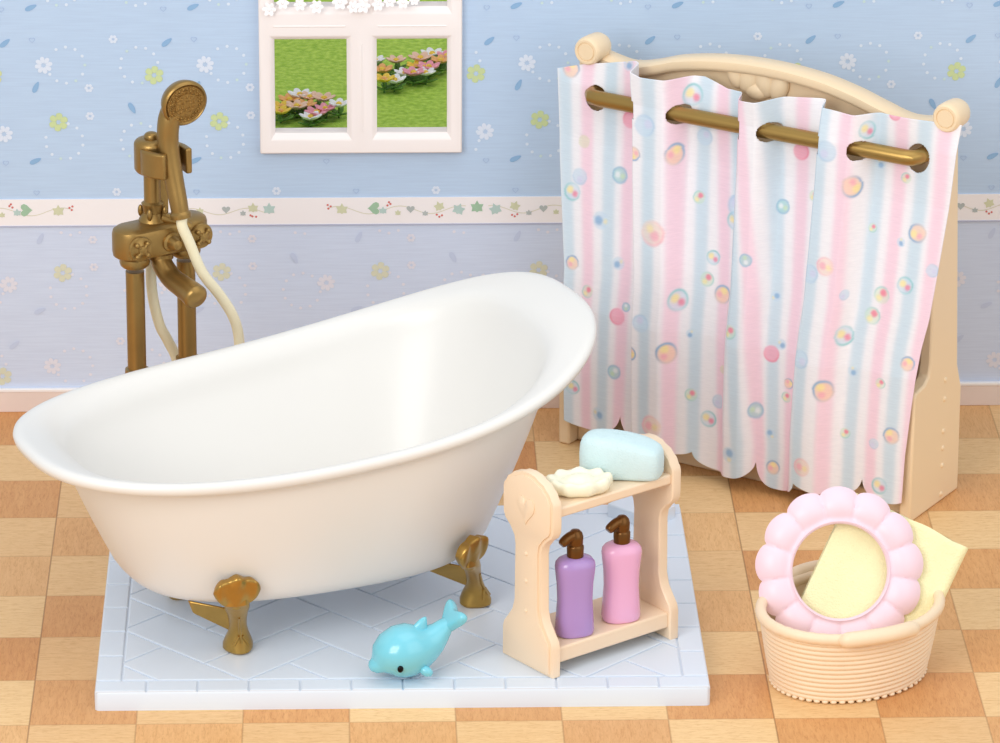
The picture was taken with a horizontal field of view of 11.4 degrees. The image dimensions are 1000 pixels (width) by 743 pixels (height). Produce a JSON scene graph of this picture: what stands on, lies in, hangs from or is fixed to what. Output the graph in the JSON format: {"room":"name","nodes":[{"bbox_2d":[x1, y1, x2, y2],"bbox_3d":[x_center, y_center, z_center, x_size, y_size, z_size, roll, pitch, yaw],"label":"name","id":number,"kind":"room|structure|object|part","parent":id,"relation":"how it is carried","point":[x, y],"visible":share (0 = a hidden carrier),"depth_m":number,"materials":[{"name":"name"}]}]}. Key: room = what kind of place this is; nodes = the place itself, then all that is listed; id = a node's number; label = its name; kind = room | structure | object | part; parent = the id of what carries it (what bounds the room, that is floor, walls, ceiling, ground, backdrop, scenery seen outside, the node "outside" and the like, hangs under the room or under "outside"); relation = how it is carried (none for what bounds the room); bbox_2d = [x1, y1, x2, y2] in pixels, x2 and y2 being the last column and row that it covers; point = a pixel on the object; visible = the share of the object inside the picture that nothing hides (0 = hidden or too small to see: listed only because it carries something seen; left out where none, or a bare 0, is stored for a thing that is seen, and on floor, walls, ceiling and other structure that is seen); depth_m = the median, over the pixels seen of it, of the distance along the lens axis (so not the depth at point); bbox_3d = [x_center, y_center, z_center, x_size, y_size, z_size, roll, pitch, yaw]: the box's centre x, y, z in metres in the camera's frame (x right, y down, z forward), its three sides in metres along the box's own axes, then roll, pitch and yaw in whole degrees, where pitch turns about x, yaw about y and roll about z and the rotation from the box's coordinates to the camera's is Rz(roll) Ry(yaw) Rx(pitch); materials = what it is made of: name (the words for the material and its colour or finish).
{"room":"bathroom","nodes":[
{"label":"bathroom","id":0,"kind":"room"},
{"bbox_2d":[0,0,999,387],"bbox_3d":[-0.011,-0.888,13.300,6.100,2.100,0.042,0,21,-2],"label":"wall","id":1,"kind":"structure","parent":0,"point":[81,81],"depth_m":13.38,"materials":[{"name":"paper"}]},
{"bbox_2d":[258,0,461,153],"bbox_3d":[-0.368,-0.942,13.247,0.537,0.756,0.060,0,21,-2],"label":"window","id":2,"kind":"structure","parent":1,"relation":"in","point":[332,80],"depth_m":13.31,"materials":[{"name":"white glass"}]},
{"bbox_2d":[262,3,275,15],"bbox_3d":[-0.607,-0.952,13.195,0.038,0.032,0.016,3,21,8],"label":"blossom","id":3,"kind":"object","parent":2,"relation":"on","point":[268,9],"visible":1,"depth_m":13.19,"materials":[{"name":"white plastic"}]},
{"bbox_2d":[276,0,288,8],"bbox_3d":[-0.571,-0.969,13.186,0.034,0.029,0.015,0,21,-2],"label":"blossom","id":4,"kind":"object","parent":2,"relation":"on","point":[282,3],"visible":1,"depth_m":13.19,"materials":[{"name":"white plastic"}]},
{"bbox_2d":[294,0,305,10],"bbox_3d":[-0.526,-0.965,13.194,0.034,0.029,0.015,-4,22,-11],"label":"blossom","id":5,"kind":"object","parent":2,"relation":"on","point":[299,4],"visible":1,"depth_m":13.19,"materials":[{"name":"white plastic"}]},
{"bbox_3d":[-0.500,-1.105,13.188,0.199,0.300,0.003,0,21,-2],"label":"pane","id":6,"kind":"part","parent":2,"relation":"part of","materials":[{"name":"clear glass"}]},
{"bbox_3d":[-0.499,-1.104,13.181,0.267,0.400,0.058,0,21,-2],"label":"sash","id":7,"kind":"part","parent":2,"relation":"part of","materials":[{"name":"white plastic"}]},
{"bbox_3d":[-0.502,-0.764,13.320,0.199,0.269,0.003,0,21,-2],"label":"pane","id":8,"kind":"part","parent":2,"relation":"part of","materials":[{"name":"clear glass"}]},
{"bbox_3d":[-0.501,-0.755,13.316,0.267,0.349,0.058,0,21,-2],"label":"sash","id":9,"kind":"part","parent":2,"relation":"part of","materials":[{"name":"white plastic"}]},
{"bbox_2d":[309,0,323,12],"bbox_3d":[-0.482,-0.959,13.193,0.038,0.032,0.016,3,21,8],"label":"blossom","id":10,"kind":"object","parent":2,"relation":"on","point":[316,6],"visible":1,"depth_m":13.19,"materials":[{"name":"white plastic"}]},
{"bbox_2d":[332,0,347,8],"bbox_3d":[-0.421,-0.971,13.194,0.042,0.035,0.018,0,21,-2],"label":"blossom","id":11,"kind":"object","parent":2,"relation":"on","point":[338,4],"visible":1,"depth_m":13.19,"materials":[{"name":"white plastic"}]},
{"bbox_2d":[347,1,359,12],"bbox_3d":[-0.386,-0.959,13.197,0.034,0.029,0.015,-4,22,-11],"label":"blossom","id":12,"kind":"object","parent":2,"relation":"on","point":[351,6],"visible":1,"depth_m":13.20,"materials":[{"name":"white plastic"}]},
{"bbox_2d":[355,0,370,12],"bbox_3d":[-0.360,-0.962,13.199,0.042,0.035,0.018,3,21,8],"label":"blossom","id":13,"kind":"object","parent":2,"relation":"on","point":[364,6],"visible":1,"depth_m":13.20,"materials":[{"name":"white plastic"}]},
{"bbox_2d":[371,0,383,10],"bbox_3d":[-0.321,-0.965,13.196,0.034,0.029,0.015,0,21,-2],"label":"blossom","id":14,"kind":"object","parent":2,"relation":"on","point":[377,4],"visible":1,"depth_m":13.19,"materials":[{"name":"white plastic"}]},
{"bbox_2d":[383,0,395,6],"bbox_3d":[-0.290,-0.974,13.198,0.034,0.029,0.015,-4,22,-11],"label":"blossom","id":15,"kind":"object","parent":2,"relation":"on","point":[388,3],"visible":1,"depth_m":13.20,"materials":[{"name":"white plastic"}]},
{"bbox_2d":[397,0,408,7],"bbox_3d":[-0.255,-0.971,13.196,0.034,0.029,0.015,3,21,8],"label":"blossom","id":16,"kind":"object","parent":2,"relation":"on","point":[402,3],"visible":1,"depth_m":13.20,"materials":[{"name":"white plastic"}]},
{"bbox_3d":[-0.234,-1.106,13.189,0.263,0.400,0.058,0,21,-2],"label":"sash","id":17,"kind":"part","parent":2,"relation":"part of","materials":[{"name":"white plastic"}]},
{"bbox_3d":[-0.236,-0.757,13.324,0.263,0.349,0.058,0,21,-2],"label":"sash","id":18,"kind":"part","parent":2,"relation":"part of","materials":[{"name":"white plastic"}]},
{"bbox_3d":[-0.234,-0.766,13.328,0.194,0.269,0.003,0,21,-2],"label":"pane","id":19,"kind":"part","parent":2,"relation":"part of","materials":[{"name":"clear glass"}]},
{"bbox_2d":[409,0,419,4],"bbox_3d":[-0.225,-0.977,13.200,0.029,0.024,0.012,0,21,-2],"label":"blossom","id":20,"kind":"object","parent":2,"relation":"on","point":[413,2],"visible":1,"depth_m":13.20,"materials":[{"name":"white plastic"}]},
{"bbox_3d":[-0.232,-1.106,13.196,0.194,0.300,0.003,0,21,-2],"label":"pane","id":21,"kind":"part","parent":2,"relation":"part of","materials":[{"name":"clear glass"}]},
{"bbox_2d":[0,194,999,226],"bbox_3d":[-0.013,-0.432,13.455,6.100,0.078,0.004,0,21,-2],"label":"trim","id":22,"kind":"structure","parent":1,"relation":"attached to","point":[971,207],"depth_m":13.44,"materials":[{"name":"paper"}]},
{"bbox_2d":[0,386,999,411],"bbox_3d":[-0.016,0.072,13.646,6.100,0.058,0.012,0,21,-2],"label":"baseboard","id":23,"kind":"structure","parent":1,"relation":"attached to","point":[969,395],"depth_m":13.61,"materials":[{"name":"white wood"}]},
{"bbox_2d":[0,381,999,391],"bbox_3d":[-0.015,0.042,13.633,6.100,0.009,0.014,0,21,-2],"label":"trim","id":24,"kind":"structure","parent":1,"relation":"attached to","point":[962,383],"depth_m":13.59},
{"bbox_2d":[0,405,999,742],"bbox_3d":[0.049,0.871,11.727,6.100,0.040,4.230,0,21,-2],"label":"floor","id":25,"kind":"structure","parent":0,"point":[54,558],"depth_m":12.15,"materials":[{"name":"tile"}]},
{"bbox_2d":[95,496,709,710],"bbox_3d":[-0.246,0.553,12.367,1.454,0.085,1.120,0,21,-2],"label":"platform","id":26,"kind":"object","parent":25,"relation":"on","point":[314,651],"visible":0.52,"depth_m":12.03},
{"bbox_2d":[112,131,212,372],"bbox_3d":[-0.811,-0.082,12.527,0.260,1.049,0.242,-14,25,-32],"label":"faucet","id":27,"kind":"object","parent":26,"relation":"on","point":[154,236],"visible":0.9,"depth_m":12.44,"materials":[{"name":"gold metal"}]},
{"bbox_3d":[-0.884,-0.300,12.392,0.066,0.066,0.022,-14,25,-32],"label":"tap knob","id":28,"kind":"part","parent":27,"relation":"part of","materials":[{"name":"gold metal"}]},
{"bbox_3d":[-0.860,-0.447,12.447,0.078,0.167,0.072,-14,25,-32],"label":"riser post","id":29,"kind":"part","parent":27,"relation":"part of","materials":[{"name":"gold metal"}]},
{"bbox_3d":[-0.805,-0.316,12.436,0.052,0.052,0.035,-14,25,-32],"label":"diverter knob","id":30,"kind":"part","parent":27,"relation":"part of","materials":[{"name":"gold metal"}]},
{"bbox_2d":[161,213,191,228],"bbox_3d":[-0.804,-0.371,12.465,0.079,0.052,0.027,-2,21,-5],"label":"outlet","id":31,"kind":"object","parent":27,"relation":"attached to","point":[166,223],"depth_m":12.45,"materials":[{"name":"gold metal"}]},
{"bbox_3d":[-0.802,-0.235,12.454,0.064,0.114,0.211,-14,25,-32],"label":"spout","id":32,"kind":"part","parent":27,"relation":"part of","materials":[{"name":"gold metal"}]},
{"bbox_2d":[146,80,244,360],"bbox_3d":[-0.770,-0.258,12.562,0.171,1.044,0.248,18,27,38],"label":"shower","id":33,"kind":"object","parent":27,"relation":"attached to","point":[183,102],"visible":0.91,"depth_m":12.37,"materials":[{"name":"gold metal"}]},
{"bbox_3d":[-0.798,-0.520,12.363,0.073,0.298,0.096,-14,25,-32],"label":"handle","id":34,"kind":"part","parent":33,"relation":"part of","materials":[{"name":"gold metal"}]},
{"bbox_3d":[-0.740,-0.335,12.486,0.066,0.066,0.022,-14,25,-32],"label":"tap knob","id":35,"kind":"part","parent":27,"relation":"part of","materials":[{"name":"gold metal"}]},
{"bbox_2d":[13,272,596,654],"bbox_3d":[-0.471,0.236,12.177,1.439,0.713,0.853,-10,23,-24],"label":"bathtub","id":36,"kind":"object","parent":26,"relation":"on","point":[378,443],"visible":1,"depth_m":12.20,"materials":[{"name":"white ceramic"}]},
{"bbox_3d":[-0.624,0.596,11.970,0.073,0.190,0.169,-2,21,-5],"label":"leg","id":37,"kind":"part","parent":36,"relation":"part of","materials":[{"name":"gold metal"}]},
{"bbox_3d":[-0.056,0.505,12.211,0.077,0.190,0.212,-1,21,-4],"label":"leg","id":38,"kind":"part","parent":36,"relation":"part of","materials":[{"name":"gold metal"}]},
{"bbox_2d":[368,599,466,677],"bbox_3d":[-0.200,0.642,11.882,0.231,0.159,0.132,-7,22,-18],"label":"toy dolphin","id":39,"kind":"object","parent":26,"relation":"on","point":[404,650],"visible":1,"depth_m":11.85,"materials":[{"name":"blue plastic"}]},
{"bbox_2d":[503,433,680,678],"bbox_3d":[0.219,0.426,11.992,0.414,0.498,0.190,-16,26,-35],"label":"shelf","id":40,"kind":"object","parent":26,"relation":"on","point":[534,510],"visible":0.87,"depth_m":11.92,"materials":[{"name":"beige plastic"}]},
{"bbox_3d":[0.074,0.467,11.885,0.032,0.498,0.190,-16,26,-35],"label":"panel","id":41,"kind":"part","parent":40,"relation":"part of","materials":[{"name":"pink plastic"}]},
{"bbox_2d":[555,528,595,638],"bbox_3d":[0.178,0.499,11.928,0.097,0.269,0.073,-7,22,-17],"label":"pump bottle","id":42,"kind":"object","parent":40,"relation":"on","point":[574,570],"visible":1,"depth_m":11.91,"materials":[{"name":"purple plastic"}]},
{"bbox_2d":[546,466,612,497],"bbox_3d":[0.189,0.262,11.853,0.161,0.043,0.115,-5,22,-13],"label":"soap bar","id":43,"kind":"object","parent":40,"relation":"on","point":[578,481],"visible":1,"depth_m":11.83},
{"bbox_2d":[579,429,663,480],"bbox_3d":[0.290,0.196,11.940,0.202,0.104,0.101,3,21,6],"label":"sponge","id":44,"kind":"object","parent":40,"relation":"on","point":[629,456],"visible":1,"depth_m":11.90,"materials":[{"name":"plastic"}]},
{"bbox_2d":[601,514,641,623],"bbox_3d":[0.290,0.468,12.008,0.097,0.269,0.073,-7,22,-17],"label":"pump bottle","id":45,"kind":"object","parent":40,"relation":"on","point":[621,556],"visible":1,"depth_m":11.98,"materials":[{"name":"pink plastic"}]},
{"bbox_3d":[0.364,0.386,12.099,0.032,0.498,0.190,-16,26,-35],"label":"panel","id":46,"kind":"part","parent":40,"relation":"part of","materials":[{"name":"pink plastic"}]},
{"bbox_2d":[559,32,969,519],"bbox_3d":[0.705,-0.269,13.066,1.118,1.122,0.278,13,24,29],"label":"stand","id":47,"kind":"object","parent":25,"relation":"on","point":[931,455],"visible":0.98,"depth_m":12.89,"materials":[{"name":"beige plastic"}]},
{"bbox_3d":[0.244,-0.341,13.337,0.034,1.054,0.278,13,24,29],"label":"panel","id":48,"kind":"part","parent":47,"relation":"part of","materials":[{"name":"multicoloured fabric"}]},
{"bbox_3d":[0.648,0.242,13.228,0.984,0.052,0.080,13,24,29],"label":"rail","id":49,"kind":"part","parent":47,"relation":"part of","materials":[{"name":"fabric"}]},
{"bbox_2d":[585,85,929,165],"bbox_3d":[0.658,-0.637,12.873,1.015,0.060,0.125,13,24,29],"label":"curtain rod","id":50,"kind":"object","parent":47,"relation":"attached to","point":[595,95],"visible":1,"depth_m":12.79,"materials":[{"name":"gold metal"}]},
{"bbox_2d":[557,61,961,503],"bbox_3d":[0.618,-0.226,12.974,1.167,1.066,0.146,13,24,29],"label":"shower curtain","id":51,"kind":"object","parent":50,"relation":"hanging from","point":[768,305],"visible":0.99,"depth_m":12.94,"materials":[{"name":"fabric"}]},
{"bbox_3d":[0.686,-0.270,13.089,1.015,1.107,0.028,13,24,29],"label":"panel","id":52,"kind":"part","parent":47,"relation":"part of","materials":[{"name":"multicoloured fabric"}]},
{"bbox_3d":[0.682,-0.744,12.894,1.015,0.110,0.072,13,24,29],"label":"moulding","id":53,"kind":"part","parent":47,"relation":"part of","materials":[{"name":"beige plastic"}]},
{"bbox_3d":[1.115,-0.146,12.847,0.034,1.054,0.278,13,24,29],"label":"panel","id":54,"kind":"part","parent":47,"relation":"part of","materials":[{"name":"beige plastic"}]},
{"bbox_2d":[755,560,944,703],"bbox_3d":[0.837,0.628,12.019,0.424,0.209,0.468,10,23,22],"label":"laundry basket","id":55,"kind":"object","parent":25,"relation":"on","point":[858,666],"visible":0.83,"depth_m":11.87,"materials":[{"name":"beige plastic"}]},
{"bbox_2d":[755,486,922,633],"bbox_3d":[0.813,0.477,12.014,0.404,0.367,0.174,0,21,-2],"label":"ring","id":56,"kind":"object","parent":55,"relation":"in","point":[809,512],"visible":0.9,"depth_m":12.00,"materials":[{"name":"pink plastic"}]},
{"bbox_2d":[801,493,967,621],"bbox_3d":[0.913,0.504,12.057,0.409,0.410,0.188,4,21,9],"label":"bath towel","id":57,"kind":"object","parent":55,"relation":"in","point":[848,577],"visible":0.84,"depth_m":12.03,"materials":[{"name":"yellow fabric"}]}
]}

